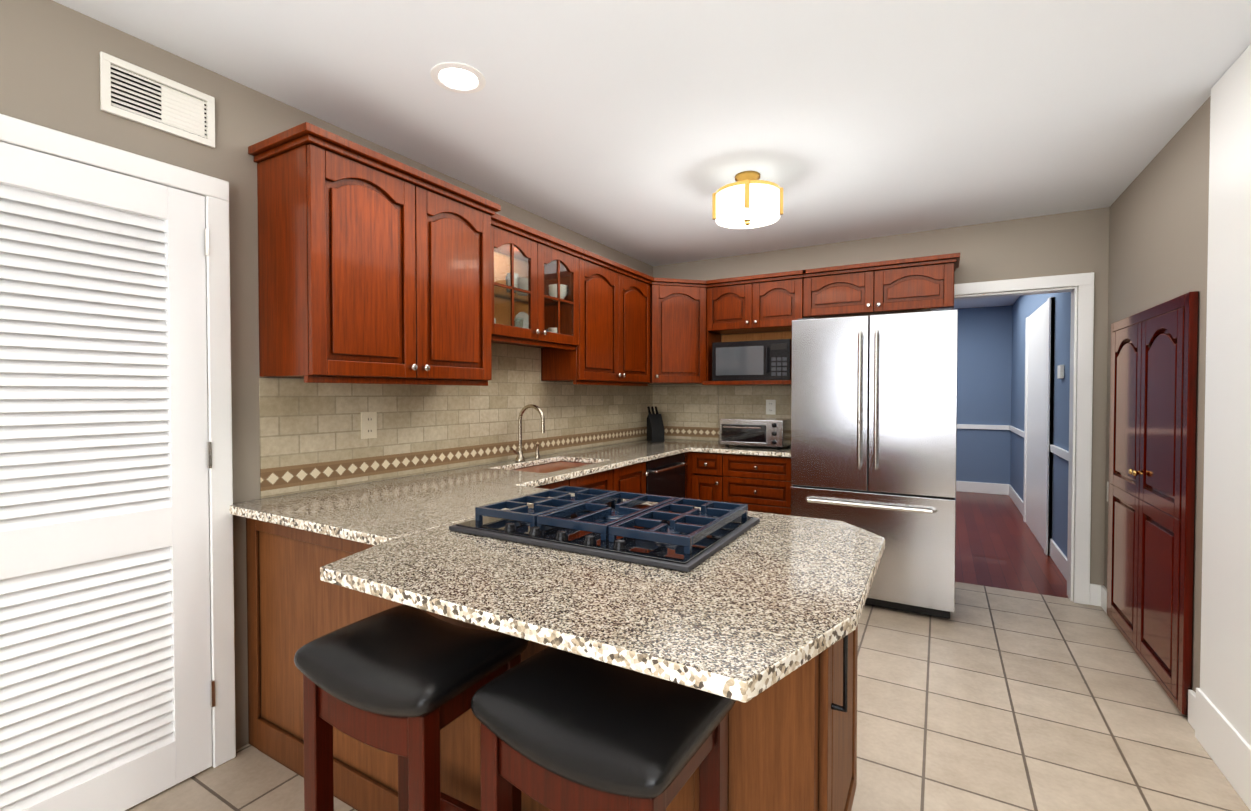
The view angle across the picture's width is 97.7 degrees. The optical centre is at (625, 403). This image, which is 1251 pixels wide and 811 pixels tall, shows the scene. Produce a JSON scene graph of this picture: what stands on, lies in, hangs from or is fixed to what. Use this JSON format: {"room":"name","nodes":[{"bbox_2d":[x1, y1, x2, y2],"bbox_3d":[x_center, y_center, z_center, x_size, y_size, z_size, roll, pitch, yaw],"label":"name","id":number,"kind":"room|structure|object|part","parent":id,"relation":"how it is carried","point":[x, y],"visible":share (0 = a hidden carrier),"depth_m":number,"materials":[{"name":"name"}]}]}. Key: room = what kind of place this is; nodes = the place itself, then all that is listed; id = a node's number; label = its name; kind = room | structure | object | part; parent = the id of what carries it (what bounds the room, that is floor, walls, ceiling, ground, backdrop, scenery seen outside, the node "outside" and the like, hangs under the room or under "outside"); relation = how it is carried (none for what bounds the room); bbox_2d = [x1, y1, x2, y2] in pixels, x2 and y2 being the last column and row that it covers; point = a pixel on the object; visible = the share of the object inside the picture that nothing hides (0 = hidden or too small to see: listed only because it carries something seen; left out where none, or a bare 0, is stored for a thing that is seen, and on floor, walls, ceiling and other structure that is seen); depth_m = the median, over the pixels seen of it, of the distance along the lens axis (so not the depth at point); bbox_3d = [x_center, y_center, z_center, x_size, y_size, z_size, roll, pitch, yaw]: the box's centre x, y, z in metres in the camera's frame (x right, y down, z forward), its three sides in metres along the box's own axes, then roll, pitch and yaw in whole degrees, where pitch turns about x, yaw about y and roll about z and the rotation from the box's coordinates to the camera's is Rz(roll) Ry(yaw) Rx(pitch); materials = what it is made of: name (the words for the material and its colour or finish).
{"room":"kitchen","nodes":[
{"label":"kitchen","id":0,"kind":"room"},
{"bbox_2d":[0,0,652,749],"bbox_3d":[-1.600,0.055,1.809,0.120,2.440,7.420,1,1,30],"label":"wall","id":1,"kind":"structure","parent":0,"point":[50,50],"depth_m":1.96,"materials":[{"name":"paint"}]},
{"bbox_2d":[0,142,214,810],"bbox_3d":[-1.622,0.285,1.530,0.111,1.974,0.816,1,1,30],"label":"door","id":2,"kind":"structure","parent":1,"relation":"in","point":[105,663],"depth_m":1.65,"materials":[{"name":"white wood"}]},
{"bbox_3d":[-1.436,0.229,1.886,0.014,1.650,0.010,1,1,30],"label":"door hinge","id":3,"kind":"part","parent":2,"relation":"part of","materials":[{"name":"white wood"}]},
{"bbox_2d":[0,114,235,767],"bbox_3d":[-1.656,0.252,1.545,0.045,2.055,0.956,1,1,30],"label":"door frame","id":4,"kind":"structure","parent":1,"relation":"attached to","point":[56,143],"depth_m":1.90,"materials":[{"name":"white wood"}]},
{"bbox_2d":[100,51,214,147],"bbox_3d":[-1.521,-0.982,1.792,0.012,0.175,0.300,1,1,30],"label":"air vent","id":5,"kind":"object","parent":1,"relation":"in","point":[132,92],"visible":1,"depth_m":1.78,"materials":[{"name":"white plastic"}]},
{"bbox_2d":[252,130,503,385],"bbox_3d":[-1.000,-0.516,2.377,0.340,0.823,0.939,1,1,30],"label":"upper cabinet","id":6,"kind":"object","parent":1,"relation":"attached to","point":[374,267],"depth_m":2.08,"materials":[{"name":"brown wood"}]},
{"bbox_3d":[-0.598,-0.629,3.079,0.334,0.615,0.796,1,1,30],"label":"cab glass","id":7,"kind":"part","parent":6,"relation":"part of","materials":[{"name":"brown wood"}]},
{"bbox_2d":[532,250,623,385],"bbox_3d":[-0.294,-0.532,3.643,0.300,0.772,0.595,1,1,30],"label":"upper cabinet","id":8,"kind":"object","parent":1,"relation":"attached to","point":[574,292],"depth_m":3.42,"materials":[{"name":"brown wood"}]},
{"bbox_2d":[616,266,655,385],"bbox_3d":[-0.035,-0.539,4.038,0.355,0.772,0.577,1,1,30],"label":"upper cabinet","id":9,"kind":"object","parent":1,"relation":"attached to","point":[635,291],"depth_m":3.98,"materials":[{"name":"brown wood"}]},
{"bbox_2d":[656,278,711,384],"bbox_3d":[0.277,-0.543,4.295,0.640,0.772,0.377,1,1,30],"label":"upper cabinet","id":10,"kind":"object","parent":1,"relation":"attached to","point":[683,340],"depth_m":4.24,"materials":[{"name":"brown wood"}]},
{"bbox_2d":[702,331,791,385],"bbox_3d":[1.011,-0.354,4.227,0.743,0.424,0.370,1,1,30],"label":"shelf","id":11,"kind":"object","parent":10,"relation":"attached to","point":[708,337],"depth_m":4.32,"materials":[{"name":"brown wood"}]},
{"bbox_2d":[712,339,791,380],"bbox_3d":[1.002,-0.320,4.208,0.590,0.294,0.389,1,1,30],"label":"microwave","id":12,"kind":"object","parent":11,"relation":"on","point":[758,360],"visible":1,"depth_m":4.06,"materials":[{"name":"black plastic"}]},
{"bbox_2d":[53,0,1250,308],"bbox_3d":[1.705,-1.214,2.297,5.300,0.080,11.600,1,1,30],"label":"ceiling","id":13,"kind":"structure","parent":0,"point":[641,130],"depth_m":2.07,"materials":[{"name":"paint"}]},
{"bbox_2d":[431,62,485,93],"bbox_3d":[-0.599,-1.164,1.963,0.190,0.006,0.190,1,1,30],"label":"recessed light","id":14,"kind":"object","parent":13,"relation":"in","point":[456,77],"visible":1,"depth_m":1.96,"materials":[{"name":"white plastic"}]},
{"bbox_2d":[712,171,782,228],"bbox_3d":[0.639,-1.053,2.844,0.346,0.258,0.347,1,1,30],"label":"semi-flush ceiling light","id":15,"kind":"object","parent":13,"relation":"attached to","point":[748,199],"visible":1,"depth_m":2.74,"materials":[{"name":"white glass"}]},
{"bbox_2d":[125,582,1249,810],"bbox_3d":[0.648,1.327,0.503,5.300,0.060,7.360,1,1,30],"label":"floor","id":16,"kind":"structure","parent":0,"point":[985,698],"depth_m":2.13,"materials":[{"name":"beige tile"}]},
{"bbox_2d":[294,604,528,810],"bbox_3d":[-0.466,0.898,1.217,0.407,0.774,0.316,1,1,28],"label":"bar stool","id":17,"kind":"object","parent":16,"relation":"on","point":[404,682],"visible":0.96,"depth_m":1.13,"materials":[{"name":"black leather"}]},
{"bbox_2d":[294,604,528,716],"bbox_3d":[-0.466,0.558,1.212,0.410,0.095,0.320,1,1,28],"label":"cushion","id":18,"kind":"object","parent":17,"relation":"on","point":[403,660],"depth_m":1.13,"materials":[{"name":"black leather"}]},
{"bbox_2d":[229,343,692,534],"bbox_3d":[-0.328,0.451,3.274,0.630,1.597,3.383,1,1,30],"label":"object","id":19,"kind":"object","parent":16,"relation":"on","point":[310,433],"depth_m":2.75,"materials":[{"name":"tile"}]},
{"bbox_2d":[361,412,376,438],"bbox_3d":[-1.149,0.099,2.451,0.010,0.118,0.075,1,1,30],"label":"outlet","id":20,"kind":"object","parent":19,"relation":"attached to","point":[368,424],"visible":1,"depth_m":2.45,"materials":[{"name":"beige plastic"}]},
{"bbox_2d":[647,406,663,441],"bbox_3d":[0.243,0.172,4.512,0.110,0.289,0.167,0,1,-15],"label":"knife block","id":21,"kind":"object","parent":19,"relation":"on","point":[655,429],"visible":1,"depth_m":4.46,"materials":[{"name":"black"}]},
{"bbox_2d":[246,479,884,810],"bbox_3d":[-0.116,0.825,1.545,1.468,0.910,1.077,1,1,30],"label":"kitchen island","id":22,"kind":"object","parent":16,"relation":"on","point":[759,623],"depth_m":1.21,"materials":[{"name":"beige stone"}]},
{"bbox_2d":[449,486,759,571],"bbox_3d":[-0.049,0.339,1.631,0.750,0.056,0.550,1,1,30],"label":"gas cooktop","id":23,"kind":"object","parent":22,"relation":"on","point":[676,533],"visible":1,"depth_m":1.51,"materials":[{"name":"grey metal"}]},
{"bbox_2d":[471,646,735,810],"bbox_3d":[-0.036,0.901,1.022,0.407,0.774,0.316,1,1,33],"label":"bar stool","id":24,"kind":"object","parent":16,"relation":"on","point":[561,730],"visible":0.81,"depth_m":0.94,"materials":[{"name":"black leather"}]},
{"bbox_3d":[-0.036,0.932,1.022,0.367,0.714,0.282,1,1,33],"label":"frame","id":25,"kind":"part","parent":24,"relation":"part of","materials":[{"name":"brown wood"}]},
{"bbox_2d":[653,447,692,498],"bbox_3d":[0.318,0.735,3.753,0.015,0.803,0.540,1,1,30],"label":"dishwasher","id":26,"kind":"object","parent":16,"relation":"on","point":[672,470],"depth_m":3.85,"materials":[{"name":"black metal"}]},
{"bbox_2d":[693,384,792,506],"bbox_3d":[0.960,0.541,4.124,0.755,1.385,0.628,1,1,30],"label":"base unit","id":27,"kind":"object","parent":16,"relation":"on","point":[731,473],"depth_m":4.00,"materials":[{"name":"brown wood"}]},
{"bbox_2d":[719,417,790,448],"bbox_3d":[0.986,0.221,4.110,0.470,0.205,0.415,1,1,30],"label":"toaster oven","id":28,"kind":"object","parent":27,"relation":"on","point":[763,432],"visible":1,"depth_m":3.96,"materials":[{"name":"silver metal"}]},
{"bbox_2d":[766,400,775,414],"bbox_3d":[1.156,0.031,4.353,0.075,0.118,0.010,1,1,30],"label":"outlet","id":29,"kind":"object","parent":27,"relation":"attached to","point":[770,407],"visible":1,"depth_m":4.35,"materials":[{"name":"white plastic"}]},
{"bbox_2d":[791,308,957,618],"bbox_3d":[1.630,0.351,3.588,0.910,1.787,0.814,1,1,30],"label":"refrigerator","id":30,"kind":"object","parent":16,"relation":"on","point":[873,423],"visible":0.94,"depth_m":3.23,"materials":[{"name":"grey metal"}]},
{"bbox_3d":[1.443,0.090,3.258,0.730,1.060,0.062,1,1,30],"label":"handle","id":31,"kind":"part","parent":30,"relation":"part of","materials":[{"name":"silver metal"}]},
{"bbox_2d":[653,207,1109,601],"bbox_3d":[1.629,0.015,4.162,3.370,2.440,0.120,1,1,30],"label":"wall","id":32,"kind":"structure","parent":0,"point":[1076,242],"depth_m":3.55,"materials":[{"name":"paint"}]},
{"bbox_2d":[712,334,723,385],"bbox_3d":[0.433,-0.548,4.565,0.640,0.772,0.355,1,1,30],"label":"upper cabinet","id":33,"kind":"object","parent":32,"relation":"attached to","point":[716,338],"depth_m":4.42,"materials":[{"name":"brown wood"}]},
{"bbox_2d":[708,274,815,337],"bbox_3d":[1.054,-0.747,4.236,0.802,0.362,0.300,1,1,30],"label":"upper cabinet","id":34,"kind":"object","parent":32,"relation":"attached to","point":[741,305],"depth_m":4.14,"materials":[{"name":"brown wood"}]},
{"bbox_2d":[792,254,955,318],"bbox_3d":[1.731,-0.771,3.846,0.992,0.302,0.300,1,1,30],"label":"upper cabinet","id":35,"kind":"object","parent":32,"relation":"attached to","point":[925,284],"depth_m":3.70,"materials":[{"name":"brown wood"}]},
{"bbox_2d":[954,272,1093,604],"bbox_3d":[2.506,0.218,3.649,0.915,2.050,0.140,1,1,30],"label":"door frame","id":36,"kind":"structure","parent":32,"relation":"attached to","point":[1080,439],"depth_m":3.40,"materials":[{"name":"white wood"}]},
{"bbox_2d":[954,305,1009,483],"bbox_3d":[4.057,-0.044,7.599,2.070,2.440,0.100,1,1,30],"label":"wall","id":37,"kind":"structure","parent":0,"point":[991,368],"depth_m":7.17,"materials":[{"name":"blue paint"}]},
{"bbox_2d":[955,491,1067,597],"bbox_3d":[3.029,1.236,5.824,2.320,0.060,4.240,1,1,30],"label":"floor","id":38,"kind":"structure","parent":0,"point":[997,544],"depth_m":4.56,"materials":[{"name":"brown wood"}]},
{"bbox_2d":[1010,292,1070,556],"bbox_3d":[4.006,-0.005,5.275,0.100,2.440,4.180,1,1,30],"label":"wall","id":39,"kind":"structure","parent":0,"point":[1024,306],"depth_m":4.34,"materials":[{"name":"paint"}]},
{"bbox_2d":[956,297,1068,580],"bbox_3d":[3.022,0.167,5.792,2.120,2.080,4.070,1,1,30],"label":"trim","id":40,"kind":"structure","parent":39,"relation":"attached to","point":[1034,506],"depth_m":4.86,"materials":[{"name":"white wood"}]},
{"bbox_2d":[1057,365,1063,378],"bbox_3d":[3.248,-0.234,4.080,0.024,0.100,0.120,1,1,30],"label":"thermostat","id":41,"kind":"object","parent":39,"relation":"attached to","point":[1060,371],"visible":1,"depth_m":4.03,"materials":[{"name":"white plastic"}]},
{"bbox_2d":[1104,96,1210,692],"bbox_3d":[2.550,0.043,2.525,0.140,2.440,1.800,1,1,30],"label":"wall","id":42,"kind":"structure","parent":0,"point":[1158,232],"depth_m":2.42,"materials":[{"name":"paint"}]},
{"bbox_2d":[1107,481,1108,501],"bbox_3d":[2.878,0.530,3.256,0.010,0.118,0.075,1,1,30],"label":"outlet","id":43,"kind":"object","parent":42,"relation":"attached to","point":[1107,489],"visible":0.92,"depth_m":3.26,"materials":[{"name":"white plastic"}]},
{"bbox_2d":[1090,584,1195,729],"bbox_3d":[3.326,1.189,2.008,2.160,0.165,1.956,1,1,30],"label":"baseboard","id":44,"kind":"structure","parent":42,"relation":"attached to","point":[1098,595],"depth_m":3.28,"materials":[{"name":"white"}]},
{"bbox_2d":[1107,291,1198,714],"bbox_3d":[2.515,0.395,2.678,0.064,1.690,1.150,1,1,30],"label":"pantry doors","id":45,"kind":"structure","parent":42,"relation":"in","point":[1152,463],"depth_m":2.48,"materials":[{"name":"brown wood"}]},
{"bbox_2d":[1195,44,1250,810],"bbox_3d":[0.810,0.095,-0.448,0.150,2.438,5.710,1,1,30],"label":"wall","id":46,"kind":"structure","parent":42,"relation":"attached to","point":[1223,716],"depth_m":1.88,"materials":[{"name":"white paint"}]}
]}

